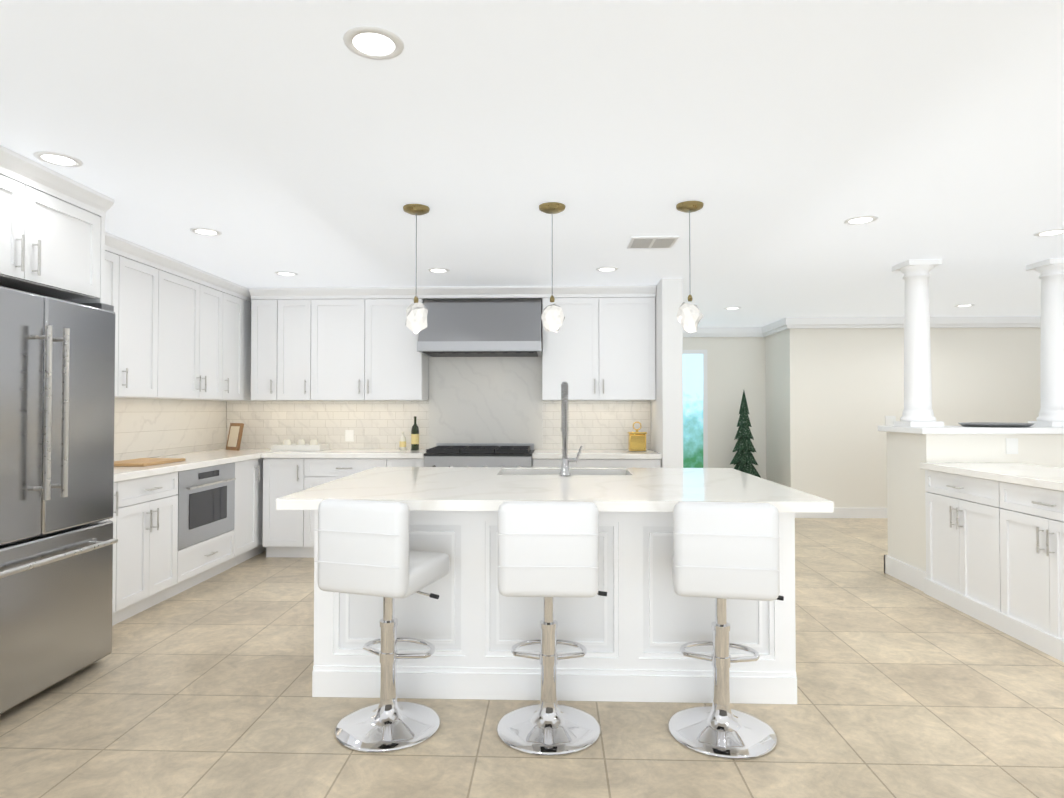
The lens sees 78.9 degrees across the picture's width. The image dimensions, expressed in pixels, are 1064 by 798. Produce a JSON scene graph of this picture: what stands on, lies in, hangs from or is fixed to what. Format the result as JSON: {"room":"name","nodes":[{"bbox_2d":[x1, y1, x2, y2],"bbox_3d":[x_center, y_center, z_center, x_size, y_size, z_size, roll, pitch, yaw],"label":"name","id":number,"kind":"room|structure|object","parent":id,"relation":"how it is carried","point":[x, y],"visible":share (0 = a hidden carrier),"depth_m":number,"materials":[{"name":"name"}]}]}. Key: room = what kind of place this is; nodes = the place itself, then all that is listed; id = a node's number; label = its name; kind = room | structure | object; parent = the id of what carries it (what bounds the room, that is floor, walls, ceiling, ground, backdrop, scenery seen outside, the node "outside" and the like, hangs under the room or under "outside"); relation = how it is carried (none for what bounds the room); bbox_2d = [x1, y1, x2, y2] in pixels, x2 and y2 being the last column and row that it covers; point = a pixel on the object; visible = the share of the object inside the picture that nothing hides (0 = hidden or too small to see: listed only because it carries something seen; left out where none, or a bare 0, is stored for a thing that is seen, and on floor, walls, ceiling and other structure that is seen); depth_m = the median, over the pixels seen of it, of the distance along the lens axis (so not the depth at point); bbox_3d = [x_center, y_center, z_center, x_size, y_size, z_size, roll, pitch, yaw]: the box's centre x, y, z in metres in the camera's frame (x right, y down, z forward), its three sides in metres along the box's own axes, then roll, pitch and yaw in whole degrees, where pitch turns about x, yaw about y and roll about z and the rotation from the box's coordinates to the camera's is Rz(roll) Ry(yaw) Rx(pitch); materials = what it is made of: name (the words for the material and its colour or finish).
{"room":"kitchen","nodes":[
{"label":"kitchen","id":0,"kind":"room"},
{"bbox_2d":[240,400,650,449],"bbox_3d":[-0.913,0.196,6.205,4.070,2.400,0.100,0,-1,2],"label":"wall","id":1,"kind":"structure","parent":0,"point":[542,411],"depth_m":6.12,"materials":[{"name":"white paint"}]},
{"bbox_2d":[227,356,650,448],"bbox_3d":[-0.909,0.036,6.150,4.050,0.876,0.013,0,-1,2],"label":"backsplash","id":2,"kind":"structure","parent":1,"relation":"attached to","point":[485,399],"depth_m":6.13,"materials":[{"name":"tile"}]},
{"bbox_2d":[345,430,353,441],"bbox_3d":[-1.740,0.350,6.165,0.080,0.110,0.006,0,-1,2],"label":"electrical outlet plate","id":3,"kind":"object","parent":2,"relation":"attached to","point":[349,434],"depth_m":6.16,"materials":[{"name":"white plastic"}]},
{"bbox_2d":[249,285,655,400],"bbox_3d":[-0.725,-0.497,5.968,3.669,1.018,0.377,0,-1,2],"label":"upper cabinet","id":4,"kind":"object","parent":1,"relation":"attached to","point":[333,343],"visible":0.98,"depth_m":5.85,"materials":[{"name":"white paint"}]},
{"bbox_2d":[417,298,541,356],"bbox_3d":[-0.450,-0.652,5.872,1.080,0.513,0.557,0,-1,2],"label":"range hood","id":5,"kind":"object","parent":1,"relation":"attached to","point":[508,327],"visible":0.96,"depth_m":5.70,"materials":[{"name":"silver metal"}]},
{"bbox_2d":[0,518,1063,797],"bbox_3d":[2.005,1.377,3.294,10.300,0.060,11.200,0,-1,2],"label":"floor","id":6,"kind":"structure","parent":0,"point":[204,690],"depth_m":2.70,"materials":[{"name":"tile"}]},
{"bbox_2d":[0,286,117,713],"bbox_3d":[-2.563,0.426,2.876,0.938,1.828,0.933,0,-1,2],"label":"fridge","id":7,"kind":"object","parent":6,"relation":"on","point":[57,394],"visible":1,"depth_m":2.91,"materials":[{"name":"silver metal"}]},
{"bbox_2d":[103,481,126,625],"bbox_3d":[-2.733,0.915,3.619,0.600,0.875,0.463,0,-1,2],"label":"base cabinet","id":8,"kind":"object","parent":6,"relation":"on","point":[119,601],"depth_m":3.82,"materials":[{"name":"white paint"}]},
{"bbox_2d":[127,473,182,618],"bbox_3d":[-2.718,0.923,4.074,0.600,0.875,0.678,0,-1,2],"label":"base cabinet","id":9,"kind":"object","parent":6,"relation":"on","point":[154,504],"depth_m":4.14,"materials":[{"name":"white paint"}]},
{"bbox_2d":[114,449,271,484],"bbox_3d":[-2.678,0.474,4.800,0.632,0.044,2.812,0,-1,2],"label":"countertop","id":10,"kind":"structure","parent":9,"relation":"on","point":[204,460],"depth_m":4.70,"materials":[{"name":"white stone"}]},
{"bbox_2d":[114,458,184,466],"bbox_3d":[-2.688,0.436,4.470,0.320,0.020,0.480,0,-1,2],"label":"cutting board","id":11,"kind":"object","parent":10,"relation":"on","point":[140,462],"visible":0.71,"depth_m":4.39,"materials":[{"name":"brown wood"}]},
{"bbox_2d":[226,423,243,450],"bbox_3d":[-2.744,0.348,5.972,0.200,0.250,0.067,-1,-1,37],"label":"framed picture","id":12,"kind":"object","parent":10,"relation":"on","point":[234,436],"visible":1,"depth_m":5.95,"materials":[{"name":"brown wood"}]},
{"bbox_2d":[183,461,242,590],"bbox_3d":[-2.693,0.935,4.802,0.600,0.875,0.896,0,-1,2],"label":"base cabinet","id":13,"kind":"object","parent":6,"relation":"on","point":[193,519],"depth_m":4.84,"materials":[{"name":"white paint"}]},
{"bbox_2d":[239,461,258,563],"bbox_3d":[-2.673,0.945,5.394,0.600,0.875,0.405,0,-1,2],"label":"base cabinet","id":14,"kind":"object","parent":6,"relation":"on","point":[250,549],"depth_m":5.49,"materials":[{"name":"white paint"}]},
{"bbox_2d":[259,457,265,553],"bbox_3d":[-2.659,0.953,5.868,0.596,0.875,0.660,0,-1,2],"label":"base cabinet","id":15,"kind":"object","parent":6,"relation":"on","point":[261,549],"depth_m":5.70,"materials":[{"name":"white paint"}]},
{"bbox_2d":[261,457,312,557],"bbox_3d":[-2.111,0.953,5.882,0.420,0.875,0.596,0,-1,2],"label":"base cabinet","id":16,"kind":"object","parent":6,"relation":"on","point":[288,533],"depth_m":5.59,"materials":[{"name":"white paint"}]},
{"bbox_2d":[261,449,425,456],"bbox_3d":[-1.618,0.492,5.855,1.408,0.044,0.632,0,-1,2],"label":"countertop","id":17,"kind":"structure","parent":16,"relation":"on","point":[330,452],"depth_m":5.56,"materials":[{"name":"white stone"}]},
{"bbox_2d":[271,439,328,450],"bbox_3d":[-2.132,0.421,5.952,0.450,0.098,0.240,0,-1,2],"label":"tray","id":18,"kind":"object","parent":17,"relation":"on","point":[301,445],"visible":1,"depth_m":5.84,"materials":[{"name":"white ceramic"}]},
{"bbox_2d":[399,432,405,449],"bbox_3d":[-1.187,0.385,5.941,0.062,0.170,0.062,0,-1,2],"label":"bottle","id":19,"kind":"object","parent":17,"relation":"on","point":[402,443],"visible":1,"depth_m":5.92,"materials":[{"name":"white glass"}]},
{"bbox_2d":[411,416,418,449],"bbox_3d":[-1.077,0.316,5.958,0.074,0.310,0.074,0,-1,2],"label":"oil bottle","id":20,"kind":"object","parent":17,"relation":"on","point":[415,437],"visible":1,"depth_m":5.93,"materials":[{"name":"green glass"}]},
{"bbox_2d":[313,457,388,557],"bbox_3d":[-1.629,0.953,5.865,0.778,0.875,0.596,0,-1,2],"label":"base cabinet","id":21,"kind":"object","parent":6,"relation":"on","point":[325,469],"depth_m":5.58,"materials":[{"name":"white paint"}]},
{"bbox_2d":[314,499,448,752],"bbox_3d":[-0.595,0.864,2.628,0.473,0.945,0.517,0,-1,2],"label":"stool","id":22,"kind":"object","parent":6,"relation":"on","point":[363,547],"visible":1,"depth_m":2.47,"materials":[{"name":"white leather"}]},
{"bbox_2d":[389,457,423,466],"bbox_3d":[-1.106,0.952,5.848,0.384,0.875,0.596,0,-1,2],"label":"base cabinet","id":23,"kind":"object","parent":6,"relation":"on","point":[393,461],"depth_m":5.56,"materials":[{"name":"white paint"}]},
{"bbox_2d":[424,443,533,466],"bbox_3d":[-0.453,0.901,5.760,0.920,0.975,0.694,0,-1,2],"label":"range","id":24,"kind":"object","parent":6,"relation":"on","point":[479,455],"visible":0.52,"depth_m":5.49,"materials":[{"name":"silver metal"}]},
{"bbox_2d":[496,501,606,755],"bbox_3d":[0.079,0.864,2.614,0.448,0.945,0.450,0,-1,2],"label":"stool","id":25,"kind":"object","parent":6,"relation":"on","point":[548,551],"visible":1,"depth_m":2.41,"materials":[{"name":"white leather"}]},
{"bbox_2d":[312,511,796,703],"bbox_3d":[0.109,0.913,3.498,2.155,0.875,1.236,0,-1,2],"label":"kitchen island","id":26,"kind":"object","parent":6,"relation":"on","point":[637,626],"depth_m":2.90,"materials":[{"name":"white paint"}]},
{"bbox_2d":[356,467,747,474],"bbox_3d":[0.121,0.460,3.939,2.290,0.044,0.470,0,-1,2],"label":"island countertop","id":27,"kind":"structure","parent":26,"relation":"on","point":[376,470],"depth_m":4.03,"materials":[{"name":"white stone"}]},
{"bbox_2d":[559,382,582,475],"bbox_3d":[0.224,0.166,3.735,0.134,0.536,0.254,0,-1,2],"label":"faucet","id":28,"kind":"object","parent":27,"relation":"on","point":[565,460],"visible":1,"depth_m":3.63,"materials":[{"name":"silver metal"}]},
{"bbox_2d":[276,475,833,514],"bbox_3d":[0.095,0.447,3.179,2.290,0.044,1.050,0,-1,2],"label":"island countertop","id":29,"kind":"structure","parent":26,"relation":"on","point":[419,492],"depth_m":2.91,"materials":[{"name":"white stone"}]},
{"bbox_2d":[532,457,584,467],"bbox_3d":[0.230,0.952,5.802,0.434,0.875,0.596,0,-1,2],"label":"base cabinet","id":30,"kind":"object","parent":6,"relation":"on","point":[579,464],"depth_m":5.52,"materials":[{"name":"white paint"}]},
{"bbox_2d":[585,457,661,467],"bbox_3d":[0.747,0.951,5.785,0.716,0.875,0.596,0,-1,2],"label":"base cabinet","id":31,"kind":"object","parent":6,"relation":"on","point":[588,464],"depth_m":5.50,"materials":[{"name":"white paint"}]},
{"bbox_2d":[533,449,660,460],"bbox_3d":[0.559,0.491,5.781,1.092,0.044,0.632,0,-1,2],"label":"countertop","id":32,"kind":"structure","parent":31,"relation":"on","point":[538,454],"depth_m":5.50,"materials":[{"name":"white stone"}]},
{"bbox_2d":[627,422,646,450],"bbox_3d":[0.951,0.336,5.849,0.160,0.265,0.130,0,-1,2],"label":"canister","id":33,"kind":"object","parent":32,"relation":"on","point":[636,440],"visible":1,"depth_m":5.79,"materials":[{"name":"gold metal"}]},
{"bbox_2d":[668,501,783,759],"bbox_3d":[0.766,0.863,2.583,0.451,0.945,0.487,0,-1,2],"label":"stool","id":34,"kind":"object","parent":6,"relation":"on","point":[723,552],"visible":1,"depth_m":2.40,"materials":[{"name":"white leather"}]},
{"bbox_2d":[730,391,760,477],"bbox_3d":[2.710,0.649,8.236,0.456,1.560,0.463,0,-1,2],"label":"tree","id":35,"kind":"object","parent":6,"relation":"on","point":[743,460],"visible":0.73,"depth_m":8.18,"materials":[{"name":"green plant"}]},
{"bbox_2d":[924,470,987,624],"bbox_3d":[3.079,0.924,4.147,0.626,0.875,0.821,0,-1,2],"label":"base cabinet","id":36,"kind":"object","parent":6,"relation":"on","point":[956,506],"depth_m":4.19,"materials":[{"name":"white paint"}]},
{"bbox_2d":[988,482,1063,661],"bbox_3d":[3.054,0.912,3.416,0.626,0.875,0.877,0,-1,2],"label":"base cabinet","id":37,"kind":"object","parent":6,"relation":"on","point":[995,545],"depth_m":3.59,"materials":[{"name":"white paint"}]},
{"bbox_2d":[920,462,1063,493],"bbox_3d":[3.023,0.445,3.041,0.662,0.044,3.052,0,-1,2],"label":"countertop","id":38,"kind":"structure","parent":37,"relation":"on","point":[1042,477],"depth_m":3.93,"materials":[{"name":"white stone"}]},
{"bbox_2d":[0,0,1063,326],"bbox_3d":[2.005,-1.092,3.335,10.300,0.080,11.200,0,-1,2],"label":"ceiling","id":39,"kind":"structure","parent":0,"point":[782,140],"depth_m":2.64,"materials":[{"name":"white paint"}]},
{"bbox_2d":[33,151,82,166],"bbox_3d":[-2.081,-1.056,2.841,0.180,0.006,0.172,0,-1,2],"label":"recessed light","id":40,"kind":"object","parent":39,"relation":"in","point":[54,158],"depth_m":2.85,"materials":[{"name":"white plastic"}]},
{"bbox_2d":[190,228,221,235],"bbox_3d":[-2.015,-1.037,4.005,0.174,0.006,0.161,0,-1,2],"label":"recessed light","id":41,"kind":"object","parent":39,"relation":"in","point":[201,231],"depth_m":4.00,"materials":[{"name":"white plastic"}]},
{"bbox_2d":[343,26,403,59],"bbox_3d":[-0.475,-1.071,1.944,0.177,0.006,0.176,0,-1,2],"label":"recessed light","id":42,"kind":"object","parent":39,"relation":"in","point":[371,42],"depth_m":1.94,"materials":[{"name":"white plastic"}]},
{"bbox_2d":[403,204,429,332],"bbox_3d":[-0.634,-0.702,3.538,0.146,0.691,0.146,0,-1,2],"label":"pendant light","id":43,"kind":"object","parent":39,"relation":"hanging from","point":[416,316],"visible":1,"depth_m":3.51,"materials":[{"name":"white glass"}]},
{"bbox_2d":[539,202,565,331],"bbox_3d":[0.110,-0.706,3.513,0.146,0.684,0.146,0,-1,2],"label":"pendant light","id":44,"kind":"object","parent":39,"relation":"hanging from","point":[552,317],"visible":1,"depth_m":3.48,"materials":[{"name":"white glass"}]},
{"bbox_2d":[627,236,678,248],"bbox_3d":[0.791,-1.030,4.256,0.300,0.012,0.280,0,-1,2],"label":"ceiling vent","id":45,"kind":"object","parent":39,"relation":"in","point":[647,242],"visible":0.98,"depth_m":4.23,"materials":[{"name":"white metal"}]},
{"bbox_2d":[676,201,703,332],"bbox_3d":[0.852,-0.703,3.488,0.146,0.692,0.146,0,-1,2],"label":"pendant light","id":46,"kind":"object","parent":39,"relation":"hanging from","point":[689,316],"visible":1,"depth_m":3.46,"materials":[{"name":"white glass"}]},
{"bbox_2d":[844,215,877,224],"bbox_3d":[1.909,-1.041,3.752,0.177,0.006,0.180,0,-1,2],"label":"recessed light","id":47,"kind":"object","parent":39,"relation":"in","point":[857,220],"depth_m":3.76,"materials":[{"name":"white plastic"}]},
{"bbox_2d":[1034,228,1063,236],"bbox_3d":[3.229,-1.037,4.017,0.179,0.006,0.183,0,-1,2],"label":"recessed light","id":48,"kind":"object","parent":39,"relation":"in","point":[1052,232],"depth_m":4.03,"materials":[{"name":"white plastic"}]},
{"bbox_2d":[651,278,682,467],"bbox_3d":[1.240,0.211,7.132,0.170,2.400,3.420,0,-1,2],"label":"wall","id":49,"kind":"structure","parent":0,"point":[667,423],"depth_m":5.43,"materials":[{"name":"white paint"}]},
{"bbox_2d":[683,337,765,478],"bbox_3d":[2.261,0.238,8.758,1.760,2.400,0.100,0,-1,2],"label":"wall","id":50,"kind":"structure","parent":0,"point":[736,367],"depth_m":8.70,"materials":[{"name":"white paint"}]},
{"bbox_2d":[683,350,707,467],"bbox_3d":[1.898,0.387,8.698,0.920,2.100,0.036,0,-1,2],"label":"window","id":51,"kind":"structure","parent":50,"relation":"attached to","point":[695,421],"depth_m":8.68,"materials":[{"name":"teal"}]},
{"bbox_2d":[765,328,1040,507],"bbox_3d":[5.223,0.229,8.207,4.200,2.400,1.000,0,-1,2],"label":"wall","id":52,"kind":"structure","parent":0,"point":[834,397],"depth_m":7.75,"materials":[{"name":"white paint"}]},
{"bbox_2d":[687,319,782,336],"bbox_3d":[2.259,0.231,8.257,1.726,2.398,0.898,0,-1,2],"label":"crown molding","id":53,"kind":"structure","parent":52,"relation":"attached to","point":[775,327],"depth_m":8.64,"materials":[{"name":"white wood"}]},
{"bbox_2d":[885,416,895,425],"bbox_3d":[4.287,0.261,7.729,0.120,0.120,0.014,0,-1,2],"label":"switch plate","id":54,"kind":"object","parent":52,"relation":"attached to","point":[889,420],"visible":0.86,"depth_m":7.73,"materials":[{"name":"white plastic"}]},
{"bbox_2d":[783,316,1040,517],"bbox_3d":[5.119,0.221,7.676,4.168,2.398,0.070,0,-1,2],"label":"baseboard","id":55,"kind":"structure","parent":52,"relation":"attached to","point":[783,324],"depth_m":7.70,"materials":[{"name":"white wood"}]},
{"bbox_2d":[887,432,1063,571],"bbox_3d":[4.956,0.812,4.782,4.298,1.120,0.545,0,-1,2],"label":"wall","id":56,"kind":"structure","parent":0,"point":[907,453],"depth_m":4.65,"materials":[{"name":"white paint"}]},
{"bbox_2d":[878,426,1063,591],"bbox_3d":[4.931,0.790,4.783,4.348,1.165,0.635,0,-1,2],"label":"trim","id":57,"kind":"structure","parent":56,"relation":"on","point":[905,573],"depth_m":4.64,"materials":[{"name":"white wood"}]},
{"bbox_2d":[892,259,943,426],"bbox_3d":[2.898,-0.409,4.864,0.240,1.233,0.240,0,-1,2],"label":"column","id":58,"kind":"structure","parent":57,"relation":"on","point":[917,410],"depth_m":4.79,"materials":[{"name":"white"}]},
{"bbox_2d":[958,422,1034,426],"bbox_3d":[3.458,0.193,4.825,0.470,0.028,0.470,0,-1,2],"label":"bowl","id":59,"kind":"object","parent":57,"relation":"on","point":[982,424],"visible":1,"depth_m":4.69,"materials":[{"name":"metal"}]},
{"bbox_2d":[1026,258,1063,426],"bbox_3d":[3.908,-0.410,4.830,0.240,1.233,0.240,0,-1,2],"label":"column","id":60,"kind":"structure","parent":57,"relation":"on","point":[1051,277],"depth_m":4.78,"materials":[{"name":"white"}]},
{"bbox_2d":[1006,438,1017,453],"bbox_3d":[3.389,0.333,4.565,0.080,0.110,0.008,0,-1,2],"label":"electrical outlet plate","id":61,"kind":"object","parent":56,"relation":"attached to","point":[1011,445],"depth_m":4.56,"materials":[{"name":"white plastic"}]},
{"bbox_3d":[-3.139,0.128,2.109,0.100,2.400,8.440,0,-1,2],"label":"wall","id":62,"kind":"structure","parent":0,"visible":0},
{"bbox_2d":[0,145,256,400],"bbox_3d":[-2.588,0.165,4.289,0.847,2.398,3.837,0,-1,2],"label":"upper cabinet","id":63,"kind":"object","parent":62,"relation":"attached to","point":[182,330],"visible":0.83,"depth_m":4.32,"materials":[{"name":"white paint"}]},
{"bbox_2d":[114,398,226,460],"bbox_3d":[-2.990,0.223,4.815,0.011,0.458,2.812,0,-1,2],"label":"backsplash","id":64,"kind":"structure","parent":62,"relation":"attached to","point":[145,428],"depth_m":5.25,"materials":[{"name":"tile"}]}
]}

